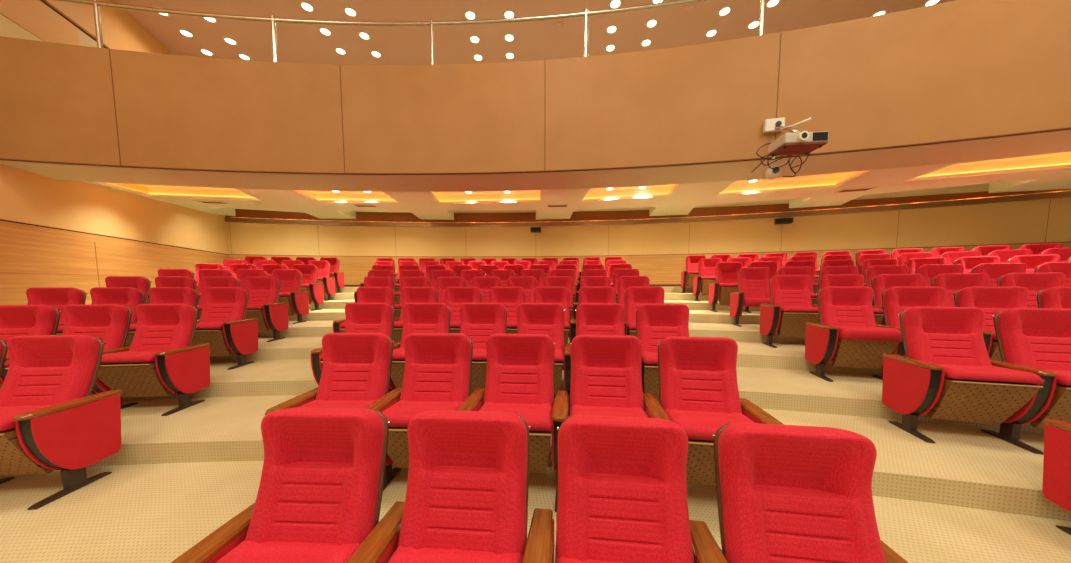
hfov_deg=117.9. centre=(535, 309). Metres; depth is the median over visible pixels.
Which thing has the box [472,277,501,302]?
chair
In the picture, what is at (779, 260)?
chair
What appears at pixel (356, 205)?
ceiling vent
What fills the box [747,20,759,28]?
recessed light
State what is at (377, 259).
chair
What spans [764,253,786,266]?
chair
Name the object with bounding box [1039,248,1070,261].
chair
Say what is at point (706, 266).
chair
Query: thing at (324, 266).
chair
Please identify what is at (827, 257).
chair
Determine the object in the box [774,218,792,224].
wall speaker
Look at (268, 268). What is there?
chair
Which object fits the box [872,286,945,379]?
chair
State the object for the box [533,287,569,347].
chair
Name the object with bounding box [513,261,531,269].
chair
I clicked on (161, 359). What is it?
chair
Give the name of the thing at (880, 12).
recessed light
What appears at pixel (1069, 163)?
light strip
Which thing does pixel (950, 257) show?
chair
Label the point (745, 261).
chair
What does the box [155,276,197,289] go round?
chair
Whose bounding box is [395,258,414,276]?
chair
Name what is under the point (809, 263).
chair
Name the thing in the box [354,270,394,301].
chair
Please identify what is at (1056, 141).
ceiling
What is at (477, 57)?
recessed light
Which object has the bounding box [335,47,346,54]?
recessed light
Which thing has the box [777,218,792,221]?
grille
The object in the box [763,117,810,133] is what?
bracket
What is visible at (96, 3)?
balcony railing
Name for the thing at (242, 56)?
recessed light
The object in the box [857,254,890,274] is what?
chair
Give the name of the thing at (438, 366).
chair
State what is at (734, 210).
ceiling
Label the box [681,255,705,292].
chair
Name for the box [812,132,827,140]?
vent grille
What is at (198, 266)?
chair
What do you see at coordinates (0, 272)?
trim
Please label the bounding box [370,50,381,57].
recessed light
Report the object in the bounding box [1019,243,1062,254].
chair
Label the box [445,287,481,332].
chair
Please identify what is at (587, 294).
chair
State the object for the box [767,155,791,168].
cable
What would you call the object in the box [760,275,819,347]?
chair
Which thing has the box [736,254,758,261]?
chair
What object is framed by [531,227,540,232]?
wall speaker
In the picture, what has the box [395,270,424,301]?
chair
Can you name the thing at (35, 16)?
wall
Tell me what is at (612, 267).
chair
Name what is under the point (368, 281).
chair
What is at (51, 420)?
chair
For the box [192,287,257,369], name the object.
chair
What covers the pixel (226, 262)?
chair
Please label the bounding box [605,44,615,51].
recessed light
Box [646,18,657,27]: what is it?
recessed light
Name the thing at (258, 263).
chair
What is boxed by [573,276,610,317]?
chair
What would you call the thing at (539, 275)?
chair
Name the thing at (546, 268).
chair
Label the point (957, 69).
wall
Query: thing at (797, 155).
cable
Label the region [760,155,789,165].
cable
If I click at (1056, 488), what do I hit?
chair
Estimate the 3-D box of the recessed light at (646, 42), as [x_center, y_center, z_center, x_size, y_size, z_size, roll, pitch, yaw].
[2.532,-6.105,7.377,0.246,0.012,0.246,0,4,0]
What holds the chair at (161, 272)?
on the floor
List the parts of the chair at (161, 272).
backrest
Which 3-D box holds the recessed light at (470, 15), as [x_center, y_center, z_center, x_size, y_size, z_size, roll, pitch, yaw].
[-1.338,-6.040,6.620,0.246,0.012,0.246,0,4,0]
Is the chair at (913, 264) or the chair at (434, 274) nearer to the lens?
the chair at (913, 264)
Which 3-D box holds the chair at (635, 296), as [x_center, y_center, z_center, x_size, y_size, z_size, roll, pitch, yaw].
[1.324,0.207,3.857,0.672,0.967,0.534,1,5,9]
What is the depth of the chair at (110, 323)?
3.03 m
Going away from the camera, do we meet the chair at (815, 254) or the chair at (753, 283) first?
the chair at (753, 283)
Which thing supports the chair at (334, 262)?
on the floor
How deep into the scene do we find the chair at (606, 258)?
8.76 m
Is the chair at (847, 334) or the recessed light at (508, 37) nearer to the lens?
the chair at (847, 334)
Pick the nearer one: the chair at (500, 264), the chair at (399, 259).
the chair at (500, 264)
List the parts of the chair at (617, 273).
backrest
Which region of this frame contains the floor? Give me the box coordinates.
[0,287,1070,562]
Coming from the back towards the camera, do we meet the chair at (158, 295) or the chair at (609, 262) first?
the chair at (609, 262)
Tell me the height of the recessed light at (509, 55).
0.012 m
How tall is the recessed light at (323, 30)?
0.012 m
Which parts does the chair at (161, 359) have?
arm frame, panel, armrest, seat, backrest, panel, arm frame, armrest, leg, panel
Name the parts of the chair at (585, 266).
backrest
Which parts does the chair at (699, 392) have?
panel, armrest, backrest, seat, panel, armrest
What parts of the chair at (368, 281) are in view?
backrest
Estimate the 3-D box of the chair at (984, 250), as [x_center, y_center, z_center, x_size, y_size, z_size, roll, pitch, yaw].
[8.791,-0.761,6.207,0.573,0.967,0.534,2,5,30]
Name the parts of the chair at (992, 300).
arm frame, armrest, panel, backrest, seat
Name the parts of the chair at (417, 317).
panel, armrest, seat, backrest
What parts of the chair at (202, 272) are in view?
backrest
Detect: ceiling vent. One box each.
[194,200,229,203]
[352,204,377,206]
[547,204,568,206]
[834,187,876,192]
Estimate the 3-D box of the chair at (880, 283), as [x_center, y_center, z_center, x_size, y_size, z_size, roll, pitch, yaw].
[4.545,0.035,4.024,0.573,0.967,0.534,2,5,19]
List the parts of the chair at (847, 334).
panel, leg, armrest, arm frame, panel, backrest, seat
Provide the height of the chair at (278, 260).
0.967 m
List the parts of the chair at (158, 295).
seat, backrest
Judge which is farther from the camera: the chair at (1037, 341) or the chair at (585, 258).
the chair at (585, 258)
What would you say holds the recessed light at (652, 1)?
in the ceiling at (535, 40)
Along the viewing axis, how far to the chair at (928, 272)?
4.68 m
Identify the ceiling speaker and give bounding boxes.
[554,22,563,29]
[684,3,694,11]
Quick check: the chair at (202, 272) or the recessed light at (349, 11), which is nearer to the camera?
the chair at (202, 272)
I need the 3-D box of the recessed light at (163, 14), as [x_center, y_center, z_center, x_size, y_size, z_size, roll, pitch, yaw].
[-7.558,-6.023,6.511,0.246,0.012,0.246,0,4,0]
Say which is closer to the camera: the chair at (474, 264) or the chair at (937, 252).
the chair at (937, 252)
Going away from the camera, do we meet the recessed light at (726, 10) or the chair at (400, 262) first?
the recessed light at (726, 10)
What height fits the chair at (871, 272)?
0.967 m
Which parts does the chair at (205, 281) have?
seat, backrest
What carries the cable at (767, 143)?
hanging from the projector
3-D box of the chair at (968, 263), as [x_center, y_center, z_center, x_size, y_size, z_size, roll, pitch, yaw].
[6.960,-0.360,5.068,0.573,0.967,0.534,2,5,26]
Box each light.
[152,6,169,16]
[178,29,193,37]
[199,48,213,55]
[202,17,217,22]
[223,37,237,44]
[234,190,1070,222]
[237,53,250,59]
[300,1,314,11]
[319,27,331,35]
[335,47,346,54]
[343,7,356,16]
[358,31,370,39]
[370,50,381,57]
[464,10,475,19]
[469,35,479,43]
[473,54,482,60]
[503,10,514,17]
[504,33,514,41]
[505,52,514,58]
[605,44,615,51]
[606,25,617,33]
[609,0,621,8]
[641,39,651,46]
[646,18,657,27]
[651,0,663,3]
[705,29,717,37]
[718,6,731,16]
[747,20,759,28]
[765,0,780,7]
[871,10,886,16]
[923,0,940,6]
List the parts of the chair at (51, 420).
seat, panel, arm frame, backrest, armrest, leg, panel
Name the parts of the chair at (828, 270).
backrest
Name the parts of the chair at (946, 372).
panel, leg, armrest, arm frame, panel, backrest, seat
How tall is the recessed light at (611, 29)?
0.012 m
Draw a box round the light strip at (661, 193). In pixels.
[586,193,666,198]
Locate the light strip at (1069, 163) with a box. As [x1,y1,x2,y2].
[920,163,1070,176]
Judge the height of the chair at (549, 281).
0.967 m
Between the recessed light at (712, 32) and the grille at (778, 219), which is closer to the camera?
the recessed light at (712, 32)
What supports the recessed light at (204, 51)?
in the ceiling at (535, 40)
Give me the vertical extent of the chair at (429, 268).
0.967 m
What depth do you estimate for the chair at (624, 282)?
4.93 m
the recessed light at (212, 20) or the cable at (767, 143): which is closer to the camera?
the cable at (767, 143)
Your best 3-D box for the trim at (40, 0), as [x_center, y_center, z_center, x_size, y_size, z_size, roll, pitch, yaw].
[-6.711,-4.612,1.770,0.100,0.050,17.227,-2,5,-19]
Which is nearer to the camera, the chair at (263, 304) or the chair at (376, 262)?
the chair at (263, 304)
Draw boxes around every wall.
[0,0,96,47]
[0,0,228,304]
[0,0,1070,172]
[226,197,1070,256]
[229,242,1070,284]
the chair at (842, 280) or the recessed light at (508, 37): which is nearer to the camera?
the chair at (842, 280)
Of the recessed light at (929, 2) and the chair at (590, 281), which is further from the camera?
the recessed light at (929, 2)
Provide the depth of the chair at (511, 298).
4.15 m
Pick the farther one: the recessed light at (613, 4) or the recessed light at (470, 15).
the recessed light at (470, 15)
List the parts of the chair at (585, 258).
backrest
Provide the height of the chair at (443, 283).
0.967 m
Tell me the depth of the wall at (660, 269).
10.08 m
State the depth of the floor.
2.13 m
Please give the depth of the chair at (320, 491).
1.21 m
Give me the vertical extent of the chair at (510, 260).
0.967 m
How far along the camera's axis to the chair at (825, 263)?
5.83 m
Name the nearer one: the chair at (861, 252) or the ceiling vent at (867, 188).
the ceiling vent at (867, 188)
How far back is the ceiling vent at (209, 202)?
7.36 m
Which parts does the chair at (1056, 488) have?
panel, armrest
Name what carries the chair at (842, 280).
on the floor
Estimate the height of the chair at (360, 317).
0.967 m
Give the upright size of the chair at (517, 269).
0.967 m
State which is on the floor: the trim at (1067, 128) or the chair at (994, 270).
the chair at (994, 270)
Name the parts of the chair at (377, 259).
backrest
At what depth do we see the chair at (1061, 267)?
4.21 m
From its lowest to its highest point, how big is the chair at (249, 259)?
0.967 m
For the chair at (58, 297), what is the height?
0.967 m
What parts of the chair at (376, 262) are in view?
backrest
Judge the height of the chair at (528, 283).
0.967 m
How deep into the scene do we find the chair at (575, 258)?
8.93 m
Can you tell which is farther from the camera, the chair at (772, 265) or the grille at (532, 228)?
the grille at (532, 228)
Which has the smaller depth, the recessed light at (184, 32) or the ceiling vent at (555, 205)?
the recessed light at (184, 32)
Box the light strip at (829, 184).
[720,184,834,192]
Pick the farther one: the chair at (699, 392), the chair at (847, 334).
the chair at (847, 334)
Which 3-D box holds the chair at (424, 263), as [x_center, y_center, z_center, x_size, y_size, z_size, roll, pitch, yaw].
[-2.676,-0.731,8.016,0.573,0.967,0.534,0,4,-2]
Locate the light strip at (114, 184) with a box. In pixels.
[114,184,254,197]
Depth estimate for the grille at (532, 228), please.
10.32 m
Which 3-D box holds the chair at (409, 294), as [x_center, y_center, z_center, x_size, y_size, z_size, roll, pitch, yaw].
[-1.575,0.193,4.099,0.573,0.967,0.534,0,4,0]
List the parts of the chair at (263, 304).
seat, backrest, panel, arm frame, armrest, leg, panel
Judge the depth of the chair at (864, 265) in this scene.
5.64 m
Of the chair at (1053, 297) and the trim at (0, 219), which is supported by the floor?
the chair at (1053, 297)
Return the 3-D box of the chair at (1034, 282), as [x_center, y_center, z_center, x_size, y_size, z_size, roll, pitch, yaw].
[5.613,0.066,3.612,0.573,0.967,0.534,2,5,23]
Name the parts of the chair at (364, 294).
arm frame, armrest, backrest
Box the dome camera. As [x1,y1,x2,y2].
[765,156,780,179]
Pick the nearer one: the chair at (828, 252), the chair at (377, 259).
the chair at (828, 252)
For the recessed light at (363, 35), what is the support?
in the ceiling at (535, 40)
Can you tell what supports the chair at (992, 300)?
on the floor
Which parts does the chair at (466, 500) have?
armrest, panel, seat, backrest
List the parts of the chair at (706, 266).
panel, arm frame, seat, backrest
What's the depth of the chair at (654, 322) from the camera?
2.97 m
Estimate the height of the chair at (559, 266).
0.967 m
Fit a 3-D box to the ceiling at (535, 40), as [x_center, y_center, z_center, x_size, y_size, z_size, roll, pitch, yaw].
[1.366,-5.748,1.981,22.952,0.120,16.846,0,4,0]
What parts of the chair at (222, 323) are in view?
seat, backrest, panel, arm frame, armrest, leg, panel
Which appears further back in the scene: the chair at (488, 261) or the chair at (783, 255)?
the chair at (488, 261)
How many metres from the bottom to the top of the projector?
0.168 m
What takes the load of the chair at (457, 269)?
on the floor
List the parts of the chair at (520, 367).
armrest, panel, seat, backrest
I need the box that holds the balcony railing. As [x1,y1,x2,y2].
[56,0,765,64]
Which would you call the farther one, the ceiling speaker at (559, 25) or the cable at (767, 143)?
the ceiling speaker at (559, 25)
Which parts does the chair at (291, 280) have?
seat, backrest, arm frame, leg, panel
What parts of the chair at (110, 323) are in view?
arm frame, backrest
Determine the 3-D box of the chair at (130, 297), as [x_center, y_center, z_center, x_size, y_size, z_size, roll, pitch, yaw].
[-5.096,0.224,3.763,0.573,0.967,0.534,-1,5,-11]
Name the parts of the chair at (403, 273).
backrest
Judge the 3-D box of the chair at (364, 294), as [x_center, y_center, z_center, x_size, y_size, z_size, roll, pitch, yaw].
[-2.147,0.194,4.091,0.573,0.967,0.534,0,4,-1]
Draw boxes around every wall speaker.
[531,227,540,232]
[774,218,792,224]
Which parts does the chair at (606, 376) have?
panel, arm frame, armrest, backrest, seat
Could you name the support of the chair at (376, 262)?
on the floor
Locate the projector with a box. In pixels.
[768,131,828,155]
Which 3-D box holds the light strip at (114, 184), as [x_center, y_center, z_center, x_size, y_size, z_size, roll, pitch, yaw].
[-6.894,-2.409,6.379,2.526,0.121,1.605,-1,5,-12]
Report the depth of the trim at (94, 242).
5.78 m
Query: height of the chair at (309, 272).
0.967 m
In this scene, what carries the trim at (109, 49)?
attached to the wall at (957, 69)
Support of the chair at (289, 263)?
on the floor
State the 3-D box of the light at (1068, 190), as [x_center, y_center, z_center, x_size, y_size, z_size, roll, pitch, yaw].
[1.669,-2.744,9.204,21.458,0.014,2.133,1,5,8]
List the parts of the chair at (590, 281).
backrest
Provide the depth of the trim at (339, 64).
4.89 m
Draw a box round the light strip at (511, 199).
[439,199,524,201]
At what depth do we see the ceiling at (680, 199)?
6.93 m
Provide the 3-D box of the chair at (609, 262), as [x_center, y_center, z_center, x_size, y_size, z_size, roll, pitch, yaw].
[1.941,-0.713,7.697,0.672,0.967,0.534,1,5,10]
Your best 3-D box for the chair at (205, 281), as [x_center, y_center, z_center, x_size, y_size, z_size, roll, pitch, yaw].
[-4.870,-0.013,4.808,0.573,0.967,0.534,-1,5,-10]
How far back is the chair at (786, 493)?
1.06 m
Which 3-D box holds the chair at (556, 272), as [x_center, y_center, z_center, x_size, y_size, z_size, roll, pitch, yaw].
[0.449,-0.264,5.946,0.573,0.967,0.534,0,4,7]
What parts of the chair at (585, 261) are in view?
backrest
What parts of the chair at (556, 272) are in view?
backrest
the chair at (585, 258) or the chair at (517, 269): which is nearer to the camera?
the chair at (517, 269)
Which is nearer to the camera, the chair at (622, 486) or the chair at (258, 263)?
the chair at (622, 486)
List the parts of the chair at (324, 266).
backrest, arm frame, panel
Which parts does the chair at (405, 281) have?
seat, backrest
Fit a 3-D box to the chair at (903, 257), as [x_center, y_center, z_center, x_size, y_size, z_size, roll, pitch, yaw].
[7.112,-0.590,6.033,0.573,0.967,0.534,2,5,25]
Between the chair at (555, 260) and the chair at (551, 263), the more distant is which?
the chair at (555, 260)
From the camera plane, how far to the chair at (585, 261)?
7.88 m
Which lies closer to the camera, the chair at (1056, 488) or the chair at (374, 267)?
the chair at (1056, 488)
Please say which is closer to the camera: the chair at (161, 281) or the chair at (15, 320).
the chair at (15, 320)
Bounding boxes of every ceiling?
[0,130,1070,191]
[83,151,1070,219]
[115,0,954,64]
[225,189,1070,221]
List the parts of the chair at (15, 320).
backrest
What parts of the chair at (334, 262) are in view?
backrest, arm frame, panel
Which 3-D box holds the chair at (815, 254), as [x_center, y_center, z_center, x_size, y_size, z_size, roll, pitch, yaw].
[6.212,-0.855,7.455,0.573,0.967,0.534,2,5,22]
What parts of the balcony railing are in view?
post, post, handrail, post, post, post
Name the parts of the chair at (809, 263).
backrest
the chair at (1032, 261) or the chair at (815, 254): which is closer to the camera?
the chair at (1032, 261)
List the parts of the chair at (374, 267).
backrest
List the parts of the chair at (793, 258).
backrest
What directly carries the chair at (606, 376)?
on the floor
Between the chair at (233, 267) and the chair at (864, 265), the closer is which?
the chair at (864, 265)
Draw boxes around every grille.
[531,227,539,230]
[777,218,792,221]
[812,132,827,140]
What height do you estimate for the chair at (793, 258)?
0.967 m
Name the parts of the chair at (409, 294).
seat, backrest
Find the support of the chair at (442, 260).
on the floor
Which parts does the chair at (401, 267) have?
backrest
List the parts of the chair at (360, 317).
panel, arm frame, armrest, panel, backrest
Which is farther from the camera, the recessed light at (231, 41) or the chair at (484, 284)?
the recessed light at (231, 41)
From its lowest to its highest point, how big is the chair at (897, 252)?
0.967 m
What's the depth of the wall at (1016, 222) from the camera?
9.73 m
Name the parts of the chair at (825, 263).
backrest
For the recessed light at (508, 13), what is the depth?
6.59 m
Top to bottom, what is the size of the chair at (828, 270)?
0.967 m
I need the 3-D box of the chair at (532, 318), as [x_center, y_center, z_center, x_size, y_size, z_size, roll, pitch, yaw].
[-0.014,0.428,3.044,0.573,0.967,0.534,0,4,5]
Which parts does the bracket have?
wall plate, arm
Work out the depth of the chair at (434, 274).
6.16 m
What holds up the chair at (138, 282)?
on the floor
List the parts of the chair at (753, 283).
panel, leg, arm frame, backrest, seat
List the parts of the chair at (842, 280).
backrest, seat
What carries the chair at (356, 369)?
on the floor
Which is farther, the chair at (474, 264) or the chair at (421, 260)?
the chair at (421, 260)
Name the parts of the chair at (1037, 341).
leg, panel, armrest, arm frame, backrest, panel, seat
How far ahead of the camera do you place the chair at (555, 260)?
9.00 m
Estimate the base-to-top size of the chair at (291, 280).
0.967 m
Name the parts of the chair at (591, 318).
panel, armrest, arm frame, backrest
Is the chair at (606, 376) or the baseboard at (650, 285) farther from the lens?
the baseboard at (650, 285)
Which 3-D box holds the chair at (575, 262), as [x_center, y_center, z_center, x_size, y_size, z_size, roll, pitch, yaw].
[0.758,-0.725,7.877,0.573,0.967,0.534,0,5,7]
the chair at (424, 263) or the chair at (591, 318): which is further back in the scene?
the chair at (424, 263)
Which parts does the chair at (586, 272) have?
backrest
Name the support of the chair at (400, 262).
on the floor
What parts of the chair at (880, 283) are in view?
backrest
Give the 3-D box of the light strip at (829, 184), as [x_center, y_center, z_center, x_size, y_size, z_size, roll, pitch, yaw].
[4.497,-2.352,5.832,2.229,0.136,1.579,2,5,21]
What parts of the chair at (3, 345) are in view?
backrest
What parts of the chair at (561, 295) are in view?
backrest, seat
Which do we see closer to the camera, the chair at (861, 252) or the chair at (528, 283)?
the chair at (528, 283)
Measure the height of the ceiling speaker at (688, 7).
0.035 m
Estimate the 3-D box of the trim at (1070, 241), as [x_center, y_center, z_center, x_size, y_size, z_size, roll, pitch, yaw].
[1.675,-1.650,9.320,22.107,0.015,2.336,1,5,8]
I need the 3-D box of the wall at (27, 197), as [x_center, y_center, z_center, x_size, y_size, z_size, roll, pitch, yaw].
[-6.698,-2.194,1.962,0.200,7.200,17.227,-2,5,-19]
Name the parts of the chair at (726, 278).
panel, arm frame, seat, backrest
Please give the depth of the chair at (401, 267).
7.12 m
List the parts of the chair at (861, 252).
backrest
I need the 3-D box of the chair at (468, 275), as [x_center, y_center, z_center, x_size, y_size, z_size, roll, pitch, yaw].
[-1.266,-0.271,6.062,0.573,0.967,0.534,0,4,1]
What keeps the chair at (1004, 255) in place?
on the floor
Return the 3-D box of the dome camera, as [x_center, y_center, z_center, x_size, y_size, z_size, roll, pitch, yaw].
[3.081,-1.881,4.195,0.170,0.391,0.304,2,5,26]
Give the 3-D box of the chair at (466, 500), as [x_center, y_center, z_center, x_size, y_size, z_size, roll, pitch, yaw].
[-0.323,0.889,1.104,0.573,0.967,0.534,0,4,4]
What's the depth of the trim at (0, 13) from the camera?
4.79 m
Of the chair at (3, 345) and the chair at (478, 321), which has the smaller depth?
the chair at (3, 345)
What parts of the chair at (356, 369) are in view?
armrest, panel, seat, backrest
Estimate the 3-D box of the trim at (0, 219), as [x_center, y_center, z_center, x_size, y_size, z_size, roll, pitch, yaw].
[-6.692,-1.060,2.053,0.100,0.025,17.227,-2,5,-19]
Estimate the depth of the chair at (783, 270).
5.23 m
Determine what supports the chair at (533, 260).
on the floor
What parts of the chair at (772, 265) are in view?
backrest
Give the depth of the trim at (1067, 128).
4.64 m
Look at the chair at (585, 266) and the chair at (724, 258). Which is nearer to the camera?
the chair at (585, 266)
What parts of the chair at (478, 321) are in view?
seat, backrest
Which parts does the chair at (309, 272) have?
backrest, arm frame, panel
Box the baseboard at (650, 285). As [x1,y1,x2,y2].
[335,284,687,286]
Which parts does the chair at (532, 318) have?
backrest, seat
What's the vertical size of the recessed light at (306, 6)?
0.012 m
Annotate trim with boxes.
[0,13,44,41]
[0,127,1070,174]
[0,219,227,254]
[0,272,142,276]
[40,0,106,48]
[94,242,99,286]
[109,49,120,164]
[225,191,1070,226]
[228,241,1070,256]
[339,64,344,172]
[775,32,781,139]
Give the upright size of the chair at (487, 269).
0.967 m
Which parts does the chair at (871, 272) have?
backrest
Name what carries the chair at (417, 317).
on the floor
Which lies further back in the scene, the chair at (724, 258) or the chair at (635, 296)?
the chair at (724, 258)
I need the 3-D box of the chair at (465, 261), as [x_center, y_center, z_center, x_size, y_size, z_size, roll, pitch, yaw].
[-1.948,-0.966,9.018,0.573,0.967,0.534,0,4,0]
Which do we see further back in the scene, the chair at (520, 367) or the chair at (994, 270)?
the chair at (994, 270)
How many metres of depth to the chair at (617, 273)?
5.88 m
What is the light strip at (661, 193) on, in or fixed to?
attached to the ceiling at (680, 199)
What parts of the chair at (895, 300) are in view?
armrest, panel, arm frame, backrest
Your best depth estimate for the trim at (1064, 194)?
9.61 m
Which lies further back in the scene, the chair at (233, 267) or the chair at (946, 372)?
the chair at (233, 267)
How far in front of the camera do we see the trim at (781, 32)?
4.27 m
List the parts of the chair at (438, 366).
armrest, leg, panel, seat, backrest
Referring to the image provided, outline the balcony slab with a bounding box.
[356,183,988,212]
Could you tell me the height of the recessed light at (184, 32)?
0.012 m
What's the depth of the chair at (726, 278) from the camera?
6.31 m
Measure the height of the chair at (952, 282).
0.967 m
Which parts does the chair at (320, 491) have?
armrest, panel, seat, backrest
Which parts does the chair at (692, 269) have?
panel, arm frame, seat, backrest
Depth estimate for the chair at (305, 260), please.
8.69 m
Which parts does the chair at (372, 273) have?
backrest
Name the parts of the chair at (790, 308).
panel, leg, armrest, arm frame, panel, backrest, seat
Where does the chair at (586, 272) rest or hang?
on the floor
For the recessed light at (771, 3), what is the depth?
6.34 m
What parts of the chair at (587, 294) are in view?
panel, armrest, arm frame, backrest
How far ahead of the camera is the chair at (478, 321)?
3.16 m
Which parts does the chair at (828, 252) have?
backrest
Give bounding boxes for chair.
[0,304,133,394]
[0,305,61,389]
[0,335,121,509]
[0,339,7,375]
[26,287,87,322]
[56,287,145,334]
[93,304,209,415]
[105,276,151,303]
[124,287,198,346]
[147,269,194,303]
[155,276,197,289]
[171,407,390,562]
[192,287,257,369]
[195,263,225,290]
[197,269,232,302]
[197,277,240,318]
[223,259,248,270]
[229,264,257,277]
[236,269,268,288]
[244,277,287,341]
[245,256,267,263]
[253,260,277,268]
[262,264,288,276]
[265,333,393,414]
[271,257,291,263]
[272,269,308,323]
[281,260,304,269]
[293,264,323,310]
[296,257,316,263]
[308,260,334,300]
[311,303,394,385]
[320,257,343,292]
[333,287,395,332]
[346,277,395,303]
[347,410,530,562]
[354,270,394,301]
[360,265,394,286]
[364,261,394,277]
[365,333,473,490]
[367,258,394,276]
[388,303,450,392]
[392,287,438,342]
[394,277,430,317]
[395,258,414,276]
[395,261,418,282]
[395,265,421,290]
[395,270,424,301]
[419,258,435,269]
[422,261,441,276]
[426,265,447,280]
[430,270,454,289]
[436,277,466,303]
[440,258,455,264]
[445,261,463,269]
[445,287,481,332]
[452,265,472,276]
[457,334,554,472]
[460,258,476,264]
[460,270,484,286]
[460,303,506,392]
[468,261,486,269]
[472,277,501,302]
[478,265,498,276]
[481,258,496,264]
[489,287,525,333]
[490,270,514,286]
[491,261,509,269]
[501,258,516,264]
[503,265,524,276]
[508,276,536,302]
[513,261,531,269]
[517,303,564,394]
[520,270,544,286]
[521,258,537,264]
[523,415,693,562]
[529,265,550,276]
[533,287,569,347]
[536,261,554,270]
[542,258,558,268]
[544,276,572,318]
[551,269,575,302]
[551,335,647,511]
[556,264,576,291]
[559,260,577,282]
[562,257,578,276]
[564,303,624,415]
[569,286,615,342]
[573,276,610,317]
[575,269,606,301]
[577,264,603,290]
[578,260,601,282]
[579,257,600,275]
[605,257,621,270]
[607,260,626,276]
[609,264,631,286]
[613,269,638,302]
[616,276,649,307]
[624,286,664,335]
[636,304,688,399]
[643,336,783,485]
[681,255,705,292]
[689,422,907,562]
[693,258,721,300]
[709,262,742,311]
[711,254,731,261]
[726,257,750,267]
[730,267,770,326]
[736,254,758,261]
[743,261,776,312]
[756,257,782,270]
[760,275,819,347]
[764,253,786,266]
[776,267,817,303]
[782,260,817,291]
[787,256,818,281]
[792,252,819,274]
[805,286,901,381]
[812,274,882,323]
[814,266,857,297]
[815,260,865,285]
[817,255,851,275]
[818,251,849,269]
[855,250,884,273]
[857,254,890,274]
[860,259,897,283]
[864,265,908,304]
[870,274,922,324]
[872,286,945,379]
[882,306,1044,442]
[890,248,923,258]
[896,252,933,264]
[904,257,946,273]
[914,264,963,286]
[930,247,965,257]
[930,273,989,306]
[939,251,980,263]
[952,256,999,272]
[953,286,1028,360]
[970,263,1026,286]
[971,245,1011,255]
[981,308,1070,454]
[986,249,1032,262]
[996,272,1065,307]
[1007,254,1060,272]
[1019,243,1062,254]
[1033,262,1070,286]
[1035,287,1070,308]
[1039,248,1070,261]
[1042,359,1070,534]
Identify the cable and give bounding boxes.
[756,143,782,159]
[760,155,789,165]
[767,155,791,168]
[790,155,801,172]
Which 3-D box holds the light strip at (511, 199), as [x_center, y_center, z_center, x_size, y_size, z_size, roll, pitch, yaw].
[-1.095,-2.477,6.852,2.608,0.120,1.858,0,4,0]
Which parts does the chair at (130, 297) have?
seat, backrest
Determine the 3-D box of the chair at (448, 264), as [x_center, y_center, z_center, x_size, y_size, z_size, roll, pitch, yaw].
[-2.103,-0.733,8.032,0.573,0.967,0.534,0,4,-1]
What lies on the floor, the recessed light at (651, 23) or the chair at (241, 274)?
the chair at (241, 274)
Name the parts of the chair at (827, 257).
backrest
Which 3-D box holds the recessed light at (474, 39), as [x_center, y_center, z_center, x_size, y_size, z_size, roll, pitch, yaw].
[-1.368,-6.091,7.268,0.246,0.012,0.246,0,4,0]
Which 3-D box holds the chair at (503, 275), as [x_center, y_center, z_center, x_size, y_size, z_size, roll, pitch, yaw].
[-0.693,-0.270,6.040,0.573,0.967,0.534,0,4,3]
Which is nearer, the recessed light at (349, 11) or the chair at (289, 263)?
the recessed light at (349, 11)
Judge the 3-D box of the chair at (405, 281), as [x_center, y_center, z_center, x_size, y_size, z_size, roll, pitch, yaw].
[-1.993,-0.038,5.080,0.573,0.967,0.534,0,4,-1]
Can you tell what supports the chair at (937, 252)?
on the floor
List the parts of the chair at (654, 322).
seat, backrest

